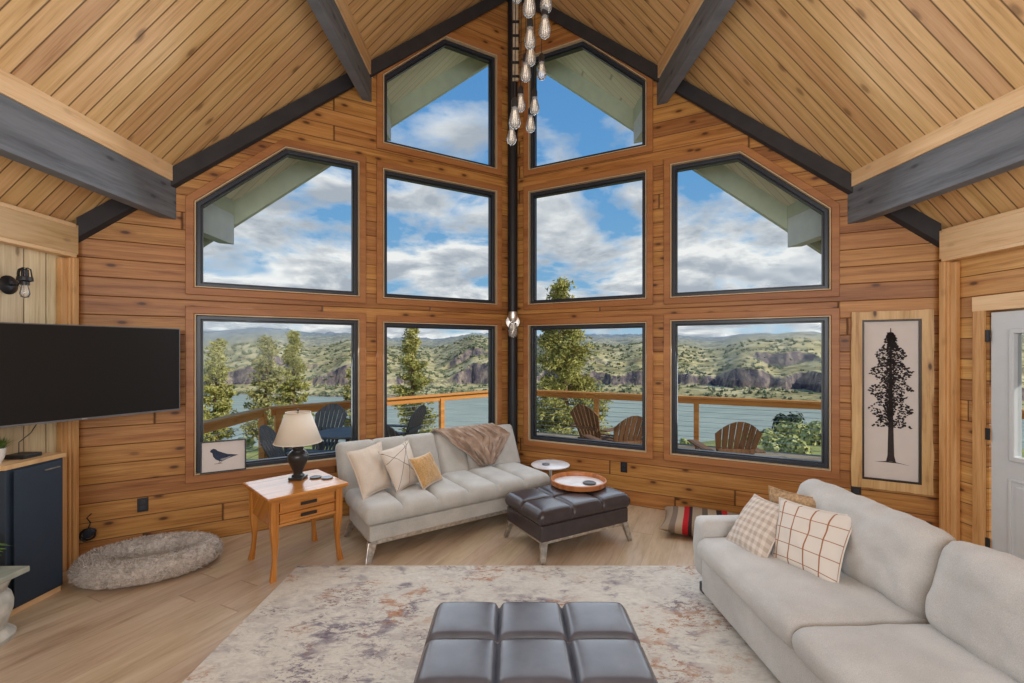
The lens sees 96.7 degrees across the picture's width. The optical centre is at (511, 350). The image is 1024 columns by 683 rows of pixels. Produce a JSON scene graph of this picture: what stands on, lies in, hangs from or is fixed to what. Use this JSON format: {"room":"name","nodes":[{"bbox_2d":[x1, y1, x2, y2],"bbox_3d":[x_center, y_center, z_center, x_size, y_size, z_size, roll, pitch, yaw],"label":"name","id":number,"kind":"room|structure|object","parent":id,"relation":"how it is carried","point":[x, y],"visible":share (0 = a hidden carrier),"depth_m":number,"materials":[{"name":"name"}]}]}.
{"room":"living room","nodes":[
{"label":"living room","id":0,"kind":"room"},
{"bbox_2d":[0,243,62,454],"bbox_3d":[-3.518,0.392,0.044,0.160,2.856,7.457,0,0,-1],"label":"wall","id":1,"kind":"structure","parent":0,"point":[40,307],"depth_m":3.34,"materials":[{"name":"beige wood"}]},
{"bbox_2d":[0,267,33,297],"bbox_3d":[-3.431,-0.472,3.169,0.164,0.213,0.132,0,0,-1],"label":"wall sconce","id":2,"kind":"object","parent":1,"relation":"attached to","point":[8,284],"visible":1,"depth_m":3.16,"materials":[{"name":"black metal"}]},
{"bbox_2d":[16,269,33,284],"bbox_3d":[-3.393,-0.510,3.170,0.088,0.110,0.088,0,0,-1],"label":"socket","id":3,"kind":"object","parent":2,"relation":"attached to","point":[24,279],"depth_m":3.15,"materials":[{"name":"black metal"}]},
{"bbox_2d":[0,201,75,226],"bbox_3d":[-3.401,-0.988,-0.032,0.070,0.030,7.280,0,0,-1],"label":"trim","id":4,"kind":"structure","parent":1,"relation":"attached to","point":[2,204],"depth_m":3.30,"materials":[{"name":"brown wood"}]},
{"bbox_2d":[0,206,77,256],"bbox_3d":[-3.406,-0.880,-0.022,0.060,0.235,7.320,0,0,-1],"label":"trim","id":5,"kind":"structure","parent":1,"relation":"attached to","point":[15,225],"depth_m":3.31,"materials":[{"name":"brown wood"}]},
{"bbox_2d":[57,257,78,570],"bbox_3d":[-3.488,0.492,3.575,0.070,2.455,0.115,0,0,-1],"label":"trim","id":6,"kind":"structure","parent":1,"relation":"attached to","point":[67,267],"depth_m":3.57,"materials":[{"name":"brown wood"}]},
{"bbox_2d":[0,322,179,427],"bbox_3d":[-3.295,0.163,3.432,0.354,0.695,1.250,0,0,29],"label":"television","id":7,"kind":"object","parent":1,"relation":"attached to","point":[50,373],"visible":1,"depth_m":3.35,"materials":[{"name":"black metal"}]},
{"bbox_2d":[0,0,481,223],"bbox_3d":[-1.748,-2.768,1.099,3.730,3.808,9.482,0,0,-1],"label":"ceiling","id":8,"kind":"structure","parent":0,"point":[174,79],"depth_m":3.40,"materials":[{"name":"brown wood"}]},
{"bbox_2d":[0,68,233,244],"bbox_3d":[-2.933,-1.369,0.609,0.137,0.475,8.539,0,0,-1],"label":"ceiling beam","id":9,"kind":"structure","parent":8,"relation":"attached to","point":[38,131],"depth_m":3.14,"materials":[{"name":"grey wood"}]},
{"bbox_2d":[307,0,390,140],"bbox_3d":[-1.461,-2.868,1.058,0.122,0.467,9.365,0,0,-1],"label":"ceiling beam","id":10,"kind":"structure","parent":8,"relation":"attached to","point":[335,17],"depth_m":4.15,"materials":[{"name":"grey wood"}]},
{"bbox_3d":[0.118,-4.480,1.084,0.160,0.200,9.312,0,0,-1],"label":"ridge beam","id":11,"kind":"structure","parent":8,"relation":"attached to","visible":0},
{"bbox_2d":[507,0,551,144],"bbox_3d":[0.141,-2.788,2.627,0.560,3.184,0.915,0,0,-1],"label":"pendant chandelier","id":12,"kind":"object","parent":11,"relation":"hanging from","point":[545,11],"visible":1,"depth_m":2.66,"materials":[{"name":"clear glass"}]},
{"bbox_2d":[511,97,517,108],"bbox_3d":[0.015,-1.334,2.450,0.036,0.055,0.035,0,0,-1],"label":"socket","id":13,"kind":"object","parent":12,"relation":"attached to","point":[514,102],"depth_m":2.44,"materials":[{"name":"black metal"}]},
{"bbox_2d":[541,5,547,17],"bbox_3d":[0.169,-1.752,2.350,0.036,0.055,0.035,0,0,-1],"label":"socket","id":14,"kind":"object","parent":12,"relation":"attached to","point":[544,9],"depth_m":2.34,"materials":[{"name":"black metal"}]},
{"bbox_2d":[75,0,507,556],"bbox_3d":[-1.800,-1.411,4.788,4.103,6.462,0.160,0,0,-31],"label":"wall","id":15,"kind":"structure","parent":0,"point":[132,270],"depth_m":4.02,"materials":[{"name":"brown wood"}]},
{"bbox_2d":[79,513,96,541],"bbox_3d":[-3.434,1.435,3.683,0.109,0.216,0.052,0,0,-31],"label":"coiled cord","id":16,"kind":"object","parent":15,"relation":"attached to","point":[89,532],"visible":1,"depth_m":3.68,"materials":[{"name":"black plastic"}]},
{"bbox_2d":[137,497,147,511],"bbox_3d":[-3.154,1.320,3.887,0.075,0.118,0.011,0,0,-31],"label":"wall outlet","id":17,"kind":"object","parent":15,"relation":"attached to","point":[142,503],"visible":1,"depth_m":3.88,"materials":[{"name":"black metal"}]},
{"bbox_2d":[185,139,365,302],"bbox_3d":[-2.252,-1.275,4.479,1.561,1.556,0.150,0,0,-31],"label":"window","id":18,"kind":"structure","parent":15,"relation":"in","point":[249,169],"depth_m":4.41,"materials":[{"name":"brown wood"}]},
{"bbox_2d":[185,306,365,483],"bbox_3d":[-2.252,0.395,4.479,1.561,1.576,0.150,0,0,-31],"label":"window","id":19,"kind":"structure","parent":15,"relation":"in","point":[357,321],"depth_m":4.31,"materials":[{"name":"brown wood"}]},
{"bbox_2d":[200,438,245,474],"bbox_3d":[-2.636,0.966,4.160,0.355,0.285,0.044,0,0,-31],"label":"framed bird print","id":20,"kind":"object","parent":19,"relation":"on","point":[221,455],"visible":1,"depth_m":4.16,"materials":[{"name":"white paper"}]},
{"bbox_2d":[76,0,506,242],"bbox_3d":[-1.736,-2.753,4.698,4.083,3.770,0.060,0,0,-31],"label":"trim","id":21,"kind":"structure","parent":15,"relation":"attached to","point":[104,215],"depth_m":4.34,"materials":[{"name":"black wood"}]},
{"bbox_2d":[376,160,501,309],"bbox_3d":[-0.822,-1.268,5.326,1.536,1.541,0.150,0,0,-31],"label":"window","id":22,"kind":"structure","parent":15,"relation":"in","point":[384,170],"depth_m":5.25,"materials":[{"name":"brown wood"}]},
{"bbox_2d":[376,32,501,175],"bbox_3d":[-0.822,-2.942,5.326,1.536,1.541,0.150,0,0,-31],"label":"window","id":23,"kind":"structure","parent":15,"relation":"in","point":[459,44],"depth_m":5.38,"materials":[{"name":"brown wood"}]},
{"bbox_2d":[376,315,501,437],"bbox_3d":[-0.822,0.403,5.326,1.536,1.561,0.150,0,0,-31],"label":"window","id":24,"kind":"structure","parent":15,"relation":"in","point":[494,327],"depth_m":5.27,"materials":[{"name":"brown wood"}]},
{"bbox_2d":[0,505,694,682],"bbox_3d":[0.117,1.780,1.124,7.200,0.120,9.442,0,0,-1],"label":"floor","id":25,"kind":"structure","parent":0,"point":[162,631],"depth_m":3.22,"materials":[{"name":"brown wood"}]},
{"bbox_2d":[0,566,29,646],"bbox_3d":[-3.130,1.524,2.646,0.340,0.392,0.340,0,0,-1],"label":"pedestal stand","id":26,"kind":"object","parent":25,"relation":"on","point":[7,630],"visible":1,"depth_m":2.70,"materials":[{"name":"grey stone"}]},
{"bbox_2d":[0,453,65,615],"bbox_3d":[-3.349,1.228,3.036,0.326,0.985,0.469,0,0,-1],"label":"base cabinet","id":27,"kind":"object","parent":25,"relation":"on","point":[31,489],"visible":0.84,"depth_m":3.06,"materials":[{"name":"paint"}]},
{"bbox_2d":[0,435,16,462],"bbox_3d":[-3.353,0.636,2.937,0.264,0.197,0.231,0,0,-1],"label":"grass plant","id":28,"kind":"object","parent":27,"relation":"on","point":[3,448],"visible":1,"depth_m":2.96,"materials":[{"name":"green plant"}]},
{"bbox_2d":[4,425,41,458],"bbox_3d":[-3.352,0.624,3.122,0.140,0.221,0.123,0,0,-1],"label":"box","id":29,"kind":"object","parent":27,"relation":"on","point":[20,455],"visible":0.86,"depth_m":3.10,"materials":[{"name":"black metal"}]},
{"bbox_2d":[66,530,223,589],"bbox_3d":[-2.837,1.619,3.574,0.990,0.194,0.725,0,0,-20],"label":"dog bed","id":30,"kind":"object","parent":25,"relation":"on","point":[150,559],"visible":1,"depth_m":3.43,"materials":[{"name":"beige fur"}]},
{"bbox_2d":[243,469,348,583],"bbox_3d":[-1.782,1.405,3.748,0.620,0.631,0.620,0,0,45],"label":"side table","id":31,"kind":"object","parent":25,"relation":"on","point":[269,498],"visible":1,"depth_m":3.61,"materials":[{"name":"brown wood"}]},
{"bbox_2d":[273,409,321,480],"bbox_3d":[-1.814,0.789,3.858,0.384,0.598,0.384,0,0,-1],"label":"table lamp","id":32,"kind":"object","parent":31,"relation":"on","point":[298,429],"visible":1,"depth_m":3.77,"materials":[{"name":"beige fabric"}]},
{"bbox_2d":[335,424,549,564],"bbox_3d":[-0.622,1.304,4.606,2.039,0.832,0.979,0,0,-34],"label":"futon sofa","id":33,"kind":"object","parent":25,"relation":"on","point":[468,491],"visible":0.79,"depth_m":4.25,"materials":[{"name":"grey fabric"}]},
{"bbox_2d":[346,441,392,499],"bbox_3d":[-1.267,1.077,4.140,0.330,0.402,0.431,0,0,37],"label":"pillow","id":34,"kind":"object","parent":33,"relation":"on","point":[372,476],"visible":0.89,"depth_m":4.08,"materials":[{"name":"fabric"}]},
{"bbox_2d":[378,439,418,492],"bbox_3d":[-1.033,1.082,4.292,0.240,0.392,0.409,0,0,29],"label":"pillow","id":35,"kind":"object","parent":33,"relation":"on","point":[398,466],"visible":0.88,"depth_m":4.20,"materials":[{"name":"beige fabric"}]},
{"bbox_2d":[408,452,442,489],"bbox_3d":[-0.800,1.130,4.336,0.188,0.288,0.356,0,0,29],"label":"pillow","id":36,"kind":"object","parent":33,"relation":"on","point":[425,468],"visible":1,"depth_m":4.25,"materials":[{"name":"fabric"}]},
{"bbox_2d":[335,424,519,497],"bbox_3d":[-0.803,1.133,4.869,2.039,0.490,0.302,0,0,-34],"label":"cushion","id":37,"kind":"object","parent":33,"relation":"on","point":[448,458],"depth_m":4.79,"materials":[{"name":"grey fabric"}]},
{"bbox_2d":[345,462,549,525],"bbox_3d":[-0.572,1.349,4.470,1.919,0.162,0.699,0,0,-34],"label":"seat cushion","id":38,"kind":"object","parent":33,"relation":"on","point":[469,485],"depth_m":4.18,"materials":[{"name":"grey fabric"}]},
{"bbox_2d":[429,423,509,465],"bbox_3d":[-0.424,1.060,5.114,0.942,0.426,0.459,0,0,-34],"label":"throw blanket","id":39,"kind":"object","parent":33,"relation":"on","point":[484,443],"visible":0.95,"depth_m":5.05,"materials":[{"name":"brown fur"}]},
{"bbox_2d":[182,565,780,682],"bbox_3d":[0.110,1.714,2.243,3.627,0.012,2.750,0,0,0],"label":"area rug","id":40,"kind":"object","parent":25,"relation":"on","point":[321,623],"visible":0.58,"depth_m":2.91,"materials":[{"name":"beige carpet"}]},
{"bbox_2d":[413,602,657,682],"bbox_3d":[0.095,1.494,2.053,0.989,0.429,0.647,0,0,0],"label":"leather ottoman","id":41,"kind":"object","parent":40,"relation":"on","point":[466,642],"visible":1,"depth_m":1.98,"materials":[{"name":"black leather"}]},
{"bbox_2d":[693,479,1023,682],"bbox_3d":[1.784,1.280,2.018,0.991,0.852,2.564,0,0,-2],"label":"fabric sofa","id":42,"kind":"object","parent":40,"relation":"on","point":[911,602],"visible":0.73,"depth_m":2.17,"materials":[{"name":"grey fabric"}]},
{"bbox_2d":[726,494,778,557],"bbox_3d":[1.606,1.138,2.920,0.314,0.313,0.355,0,0,-13],"label":"pillow","id":43,"kind":"object","parent":42,"relation":"on","point":[754,529],"visible":0.77,"depth_m":2.88,"materials":[{"name":"beige fabric"}]},
{"bbox_2d":[768,485,815,507],"bbox_3d":[1.856,1.100,2.967,0.130,0.366,0.375,0,0,-40],"label":"pillow","id":44,"kind":"object","parent":42,"relation":"on","point":[774,493],"visible":0.16,"depth_m":2.97,"materials":[{"name":"beige fabric"}]},
{"bbox_2d":[772,497,851,582],"bbox_3d":[1.734,1.115,2.676,0.274,0.358,0.416,0,0,-33],"label":"plaid pillow","id":45,"kind":"object","parent":42,"relation":"on","point":[814,541],"visible":0.9,"depth_m":2.62,"materials":[{"name":"white fabric"}]},
{"bbox_2d":[697,537,929,648],"bbox_3d":[1.682,1.337,2.635,0.830,0.179,1.020,0,0,-2],"label":"seat cushion","id":46,"kind":"object","parent":42,"relation":"on","point":[786,598],"depth_m":2.35,"materials":[{"name":"grey fabric"}]},
{"bbox_2d":[797,479,955,618],"bbox_3d":[2.005,1.093,2.641,0.313,0.470,1.009,0,0,-2],"label":"cushion","id":47,"kind":"object","parent":42,"relation":"on","point":[892,555],"depth_m":2.33,"materials":[{"name":"grey fabric"}]},
{"bbox_2d":[791,624,1018,682],"bbox_3d":[1.721,1.337,1.517,0.828,0.181,1.261,0,0,-2],"label":"seat cushion","id":48,"kind":"object","parent":42,"relation":"on","point":[832,653],"depth_m":1.89,"materials":[{"name":"grey fabric"}]},
{"bbox_2d":[925,541,1023,682],"bbox_3d":[2.045,1.089,1.532,0.310,0.470,1.258,0,0,-2],"label":"cushion","id":49,"kind":"object","parent":42,"relation":"on","point":[974,593],"depth_m":1.88,"materials":[{"name":"grey fabric"}]},
{"bbox_2d":[508,0,518,444],"bbox_3d":[0.008,-1.320,5.662,0.170,6.080,0.174,0,0,-1],"label":"steel post","id":50,"kind":"object","parent":25,"relation":"on","point":[512,149],"visible":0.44,"depth_m":5.61,"materials":[{"name":"black metal"}]},
{"bbox_2d":[506,312,519,338],"bbox_3d":[0.011,-0.303,5.551,0.170,0.332,0.101,0,0,-1],"label":"light","id":51,"kind":"object","parent":50,"relation":"attached to","point":[512,321],"visible":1,"depth_m":5.55,"materials":[{"name":"silver metal"}]},
{"bbox_2d":[508,312,517,321],"bbox_3d":[0.011,-0.409,5.542,0.116,0.119,0.082,0,0,-1],"label":"socket","id":52,"kind":"object","parent":51,"relation":"attached to","point":[512,316],"depth_m":5.51,"materials":[{"name":"silver metal"}]},
{"bbox_2d":[531,459,569,484],"bbox_3d":[0.424,1.485,5.012,0.424,0.470,0.424,0,0,-1],"label":"round side table","id":53,"kind":"object","parent":25,"relation":"on","point":[554,464],"visible":0.59,"depth_m":4.98,"materials":[{"name":"stone"}]},
{"bbox_2d":[503,485,631,564],"bbox_3d":[0.504,1.506,4.153,0.989,0.429,0.647,0,0,-29],"label":"leather ottoman","id":54,"kind":"object","parent":25,"relation":"on","point":[548,514],"visible":0.87,"depth_m":3.93,"materials":[{"name":"brown leather"}]},
{"bbox_2d":[505,485,629,525],"bbox_3d":[0.504,1.359,4.153,0.989,0.137,0.629,0,0,-29],"label":"tufted cushion","id":55,"kind":"object","parent":54,"relation":"on","point":[548,505],"depth_m":3.95,"materials":[{"name":"brown leather"}]},
{"bbox_2d":[551,471,606,491],"bbox_3d":[0.639,1.260,4.377,0.532,0.055,0.532,0,0,-1],"label":"round tray","id":56,"kind":"object","parent":54,"relation":"on","point":[572,481],"visible":1,"depth_m":4.42,"materials":[{"name":"brown wood"}]},
{"bbox_2d":[659,506,739,536],"bbox_3d":[1.841,1.630,4.325,0.800,0.174,0.640,0,0,23],"label":"floor cushion","id":57,"kind":"object","parent":25,"relation":"on","point":[678,519],"visible":0.51,"depth_m":4.28,"materials":[{"name":"fabric"}]},
{"bbox_2d":[517,3,941,527],"bbox_3d":[1.857,-1.411,4.875,4.103,6.462,0.160,0,0,28],"label":"wall","id":58,"kind":"structure","parent":0,"point":[885,266],"depth_m":4.67,"materials":[{"name":"brown wood"}]},
{"bbox_2d":[523,163,652,309],"bbox_3d":[0.867,-1.265,5.359,1.566,1.536,0.150,0,0,28],"label":"window","id":59,"kind":"structure","parent":58,"relation":"in","point":[644,173],"depth_m":5.32,"materials":[{"name":"brown wood"}]},
{"bbox_2d":[523,315,652,458],"bbox_3d":[0.867,0.403,5.359,1.566,1.561,0.150,0,0,28],"label":"window","id":60,"kind":"structure","parent":58,"relation":"in","point":[530,327],"depth_m":5.32,"materials":[{"name":"brown wood"}]},
{"bbox_2d":[523,35,652,176],"bbox_3d":[0.867,-2.935,5.359,1.566,1.546,0.150,0,0,28],"label":"window","id":61,"kind":"structure","parent":58,"relation":"in","point":[572,44],"depth_m":5.37,"materials":[{"name":"brown wood"}]},
{"bbox_2d":[518,0,940,247],"bbox_3d":[1.796,-2.753,4.783,4.083,3.770,0.060,0,0,28],"label":"trim","id":62,"kind":"structure","parent":58,"relation":"attached to","point":[920,224],"depth_m":4.45,"materials":[{"name":"black wood"}]},
{"bbox_2d":[664,308,839,478],"bbox_3d":[2.343,0.395,4.579,1.546,1.566,0.150,0,0,28],"label":"window","id":63,"kind":"structure","parent":58,"relation":"in","point":[829,465],"depth_m":4.43,"materials":[{"name":"brown wood"}]},
{"bbox_2d":[664,144,839,304],"bbox_3d":[2.343,-1.272,4.579,1.546,1.561,0.150,0,0,28],"label":"window","id":64,"kind":"structure","parent":58,"relation":"in","point":[828,208],"depth_m":4.51,"materials":[{"name":"brown wood"}]},
{"bbox_2d":[850,309,933,494],"bbox_3d":[3.319,0.440,3.987,0.570,1.579,0.035,0,0,28],"label":"print","id":65,"kind":"object","parent":58,"relation":"attached to","point":[892,373],"visible":1,"depth_m":3.98,"materials":[{"name":"beige paper"}]},
{"bbox_2d":[543,0,1023,229],"bbox_3d":[1.981,-2.768,1.189,3.730,3.808,9.482,0,0,-1],"label":"ceiling","id":66,"kind":"structure","parent":0,"point":[852,83],"depth_m":3.49,"materials":[{"name":"brown wood"}]},
{"bbox_2d":[633,0,735,143],"bbox_3d":[1.714,-2.860,1.130,0.127,0.452,9.357,0,0,-1],"label":"ceiling beam","id":67,"kind":"structure","parent":66,"relation":"attached to","point":[701,19],"depth_m":4.20,"materials":[{"name":"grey wood"}]},
{"bbox_2d":[787,85,1023,247],"bbox_3d":[3.198,-1.365,0.754,0.138,0.466,8.534,0,0,-1],"label":"ceiling beam","id":68,"kind":"structure","parent":66,"relation":"attached to","point":[987,141],"depth_m":3.30,"materials":[{"name":"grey wood"}]},
{"bbox_2d":[952,247,1023,547],"bbox_3d":[3.800,0.392,0.220,0.160,2.856,7.457,0,0,-1],"label":"wall","id":69,"kind":"structure","parent":0,"point":[1002,272],"depth_m":3.60,"materials":[{"name":"brown wood"}]},
{"bbox_2d":[939,261,959,540],"bbox_3d":[3.600,0.492,3.745,0.070,2.455,0.115,0,0,-1],"label":"wooden post","id":70,"kind":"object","parent":69,"relation":"attached to","point":[949,271],"depth_m":3.73,"materials":[{"name":"brown wood"}]},
{"bbox_2d":[972,311,985,545],"bbox_3d":[3.628,0.700,3.533,0.024,2.040,0.085,0,0,-1],"label":"trim","id":71,"kind":"structure","parent":69,"relation":"attached to","point":[978,317],"depth_m":3.53,"materials":[{"name":"brown wood"}]},
{"bbox_2d":[939,212,1023,261],"bbox_3d":[3.692,-0.880,0.149,0.060,0.235,7.320,0,0,-1],"label":"trim","id":72,"kind":"structure","parent":69,"relation":"attached to","point":[1009,229],"depth_m":3.46,"materials":[{"name":"brown wood"}]},
{"bbox_2d":[942,207,1023,232],"bbox_3d":[3.687,-0.988,0.139,0.070,0.030,7.280,0,0,-1],"label":"trim","id":73,"kind":"structure","parent":69,"relation":"attached to","point":[1019,210],"depth_m":3.44,"materials":[{"name":"brown wood"}]},
{"bbox_2d":[972,291,1023,311],"bbox_3d":[3.639,-0.360,3.068,0.026,0.115,1.020,0,0,-1],"label":"trim","id":74,"kind":"structure","parent":69,"relation":"attached to","point":[1014,300],"depth_m":3.38,"materials":[{"name":"brown wood"}]},
{"bbox_2d":[985,310,1023,559],"bbox_3d":[3.647,0.710,3.081,0.128,1.996,0.826,0,0,-1],"label":"door","id":75,"kind":"structure","parent":69,"relation":"in","point":[1007,327],"depth_m":3.36,"materials":[{"name":"grey paint"}]},
{"bbox_3d":[2.274,-2.586,1.476,4.330,4.591,10.642,0,0,-1],"label":"roof","id":76,"kind":"structure","parent":0,"visible":0},
{"bbox_2d":[537,59,820,253],"bbox_3d":[2.152,-2.366,5.522,4.930,4.620,0.044,0,0,28],"label":"roof overhang","id":77,"kind":"structure","parent":76,"relation":"attached to","point":[747,193],"depth_m":5.41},
{"bbox_2d":[555,50,1017,310],"bbox_3d":[2.161,-2.497,5.162,5.282,4.358,0.672,0,0,28],"label":"soffit","id":78,"kind":"structure","parent":76,"relation":"attached to","point":[583,63],"depth_m":5.68,"materials":[{"name":"paint"}]},
{"label":"outside","id":79,"kind":"structure","parent":0,"visible":0},
{"bbox_2d":[537,431,820,460],"bbox_3d":[2.097,1.895,4.051,12.100,0.150,13.000,0,0,-1],"label":"deck","id":80,"kind":"object","parent":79,"point":[680,445],"depth_m":8.02,"materials":[{"name":"brown wood"}]},
{"bbox_2d":[203,408,267,458],"bbox_3d":[-3.733,1.347,2.323,0.141,0.945,9.265,0,0,-1],"label":"deck railing","id":81,"kind":"object","parent":80,"relation":"on","point":[210,425],"visible":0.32,"depth_m":6.29,"materials":[{"name":"brown wood"}]},
{"bbox_2d":[259,425,334,457],"bbox_3d":[-2.472,1.346,5.381,0.894,0.948,0.750,0,0,-11],"label":"chair","id":82,"kind":"object","parent":80,"relation":"on","point":[267,436],"visible":0.23,"depth_m":5.29,"materials":[{"name":"blue wood"}]},
{"bbox_2d":[284,404,346,455],"bbox_3d":[-2.991,1.346,6.996,0.750,0.948,0.894,0,0,11],"label":"chair","id":83,"kind":"object","parent":80,"relation":"on","point":[319,446],"visible":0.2,"depth_m":7.30,"materials":[{"name":"blue wood"}]},
{"bbox_2d":[319,426,350,449],"bbox_3d":[-2.259,1.478,6.348,0.900,0.693,0.900,0,0,-1],"label":"table","id":84,"kind":"object","parent":80,"relation":"on","point":[340,433],"visible":0.26,"depth_m":6.19,"materials":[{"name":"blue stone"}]},
{"bbox_2d":[268,390,487,448],"bbox_3d":[-1.901,1.347,8.712,4.978,0.945,0.141,0,0,-42],"label":"deck railing","id":85,"kind":"object","parent":80,"relation":"on","point":[277,412],"visible":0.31,"depth_m":8.60,"materials":[{"name":"brown wood"}]},
{"bbox_2d":[387,425,400,436],"bbox_3d":[-1.471,1.346,5.903,0.750,0.948,0.894,0,0,19],"label":"chair","id":86,"kind":"object","parent":80,"relation":"on","point":[390,430],"visible":0.02,"depth_m":5.47,"materials":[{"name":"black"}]},
{"bbox_2d":[387,405,425,435],"bbox_3d":[-1.848,1.346,7.340,0.894,0.948,0.750,0,0,14],"label":"chair","id":87,"kind":"object","parent":80,"relation":"on","point":[415,421],"visible":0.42,"depth_m":7.24,"materials":[{"name":"grey plastic"}]},
{"bbox_2d":[570,405,625,441],"bbox_3d":[1.432,1.346,7.592,0.894,0.948,0.750,0,0,-43],"label":"chair","id":88,"kind":"object","parent":80,"relation":"on","point":[581,414],"visible":0.62,"depth_m":7.37,"materials":[{"name":"brown wood"}]},
{"bbox_2d":[582,416,641,443],"bbox_3d":[1.525,1.346,6.473,0.750,0.948,0.894,0,0,-15],"label":"chair","id":89,"kind":"object","parent":80,"relation":"on","point":[636,438],"visible":0.35,"depth_m":6.12,"materials":[{"name":"brown wood"}]},
{"bbox_2d":[687,422,765,454],"bbox_3d":[2.824,1.346,5.983,0.750,0.948,0.894,0,0,5],"label":"chair","id":90,"kind":"object","parent":80,"relation":"on","point":[739,445],"visible":0.52,"depth_m":5.64,"materials":[{"name":"brown wood"}]},
{"bbox_2d":[537,390,1023,455],"bbox_3d":[4.003,1.347,8.409,8.886,0.945,0.140,0,0,26],"label":"deck railing","id":91,"kind":"object","parent":80,"relation":"on","point":[696,400],"visible":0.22,"depth_m":8.60,"materials":[{"name":"brown wood"}]},
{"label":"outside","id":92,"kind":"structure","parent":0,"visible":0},
{"bbox_2d":[203,327,1023,408],"bbox_3d":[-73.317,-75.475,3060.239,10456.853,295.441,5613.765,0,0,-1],"label":"hills","id":93,"kind":"structure","parent":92,"point":[808,380],"depth_m":776.17,"materials":[{"name":"green plant"}]},
{"bbox_2d":[203,335,820,402],"bbox_3d":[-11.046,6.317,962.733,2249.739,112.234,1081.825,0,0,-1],"label":"brush","id":94,"kind":"object","parent":93,"relation":"on","point":[476,343],"visible":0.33,"depth_m":809.36,"materials":[{"name":"green plant"}]},
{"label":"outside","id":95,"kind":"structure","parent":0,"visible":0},
{"bbox_2d":[246,433,1023,459],"bbox_3d":[-1.417,35.791,65.020,259.842,63.858,129.930,0,0,-1],"label":"ground","id":96,"kind":"structure","parent":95,"point":[253,452],"depth_m":27.81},
{"bbox_2d":[203,338,238,441],"bbox_3d":[-14.398,2.556,21.944,2.268,6.368,2.078,0,0,-31],"label":"pine tree","id":97,"kind":"object","parent":96,"relation":"on","point":[215,392],"visible":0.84,"depth_m":21.83,"materials":[{"name":"green plant"}]},
{"bbox_2d":[239,334,285,457],"bbox_3d":[-11.835,2.375,21.898,2.640,6.351,2.226,0,0,5],"label":"pine tree","id":98,"kind":"object","parent":96,"relation":"on","point":[267,346],"visible":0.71,"depth_m":21.79,"materials":[{"name":"green plant"}]},
{"bbox_2d":[271,330,314,417],"bbox_3d":[-13.520,2.501,28.065,2.854,7.636,2.406,0,0,-27],"label":"pine tree","id":99,"kind":"object","parent":96,"relation":"on","point":[294,378],"visible":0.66,"depth_m":27.83,"materials":[{"name":"green plant"}]},
{"bbox_2d":[340,366,350,426],"bbox_3d":[-10.514,3.777,29.984,1.894,5.573,1.656,0,0,42],"label":"pine tree","id":100,"kind":"object","parent":96,"relation":"on","point":[346,395],"visible":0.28,"depth_m":29.89,"materials":[{"name":"green plant"}]},
{"bbox_2d":[390,328,438,435],"bbox_3d":[-4.499,2.063,20.917,2.302,6.781,2.390,0,0,-1],"label":"pine tree","id":101,"kind":"object","parent":96,"relation":"on","point":[416,380],"visible":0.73,"depth_m":20.75,"materials":[{"name":"green plant"}]},
{"bbox_2d":[537,276,614,434],"bbox_3d":[1.844,1.038,16.930,3.643,7.621,3.536,0,0,-33],"label":"pine tree","id":102,"kind":"object","parent":96,"relation":"on","point":[562,349],"visible":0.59,"depth_m":16.54,"materials":[{"name":"green plant"}]},
{"bbox_2d":[751,428,774,444],"bbox_3d":[16.625,5.745,30.003,1.867,1.217,1.462,0,0,-1],"label":"shrub","id":103,"kind":"object","parent":96,"relation":"on","point":[770,432],"visible":0.21,"depth_m":30.05,"materials":[{"name":"green plant"}]},
{"bbox_2d":[761,433,800,451],"bbox_3d":[14.693,5.076,24.945,1.797,1.172,1.608,0,0,-1],"label":"shrub","id":104,"kind":"object","parent":96,"relation":"on","point":[768,438],"visible":0.6,"depth_m":24.95,"materials":[{"name":"green plant"}]},
{"bbox_2d":[771,411,804,431],"bbox_3d":[21.595,5.742,35.972,2.522,1.901,2.008,0,0,-16],"label":"shrub","id":105,"kind":"object","parent":96,"relation":"on","point":[790,418],"visible":0.5,"depth_m":35.66,"materials":[{"name":"green plant"}]},
{"bbox_2d":[774,420,806,438],"bbox_3d":[19.111,5.566,30.956,2.038,1.531,2.203,0,0,-1],"label":"shrub","id":106,"kind":"object","parent":96,"relation":"on","point":[792,428],"visible":0.56,"depth_m":30.72,"materials":[{"name":"green plant"}]},
{"bbox_2d":[780,437,810,453],"bbox_3d":[13.823,4.769,22.206,1.329,1.151,1.492,0,0,38],"label":"shrub","id":107,"kind":"object","parent":96,"relation":"on","point":[790,443],"visible":0.73,"depth_m":21.79,"materials":[{"name":"green plant"}]},
{"bbox_2d":[797,421,820,444],"bbox_3d":[18.243,4.982,26.983,2.261,1.540,1.695,0,0,27],"label":"shrub","id":108,"kind":"object","parent":96,"relation":"on","point":[816,434],"visible":0.53,"depth_m":26.79,"materials":[{"name":"green plant"}]},
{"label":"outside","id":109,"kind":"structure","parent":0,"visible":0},
{"bbox_2d":[204,394,1023,448],"bbox_3d":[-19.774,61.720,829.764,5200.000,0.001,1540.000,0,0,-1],"label":"lake","id":110,"kind":"structure","parent":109,"point":[717,411],"depth_m":437.47,"materials":[{"name":"liquid"}]},
{"bbox_3d":[-2.055,-2.586,1.372,4.330,4.591,10.642,0,0,-1],"label":"roof","id":111,"kind":"structure","parent":0,"visible":0},
{"bbox_2d":[203,57,487,247],"bbox_3d":[-2.127,-2.366,5.419,4.930,4.620,0.044,0,0,-31],"label":"roof overhang","id":112,"kind":"structure","parent":111,"relation":"attached to","point":[256,200],"depth_m":5.30,"materials":[{"name":"paint"}]},
{"bbox_2d":[225,48,468,200],"bbox_3d":[-2.118,-2.497,5.059,5.282,4.358,0.672,0,0,-31],"label":"soffit","id":113,"kind":"structure","parent":111,"relation":"attached to","point":[443,60],"depth_m":5.65,"materials":[{"name":"paint"}]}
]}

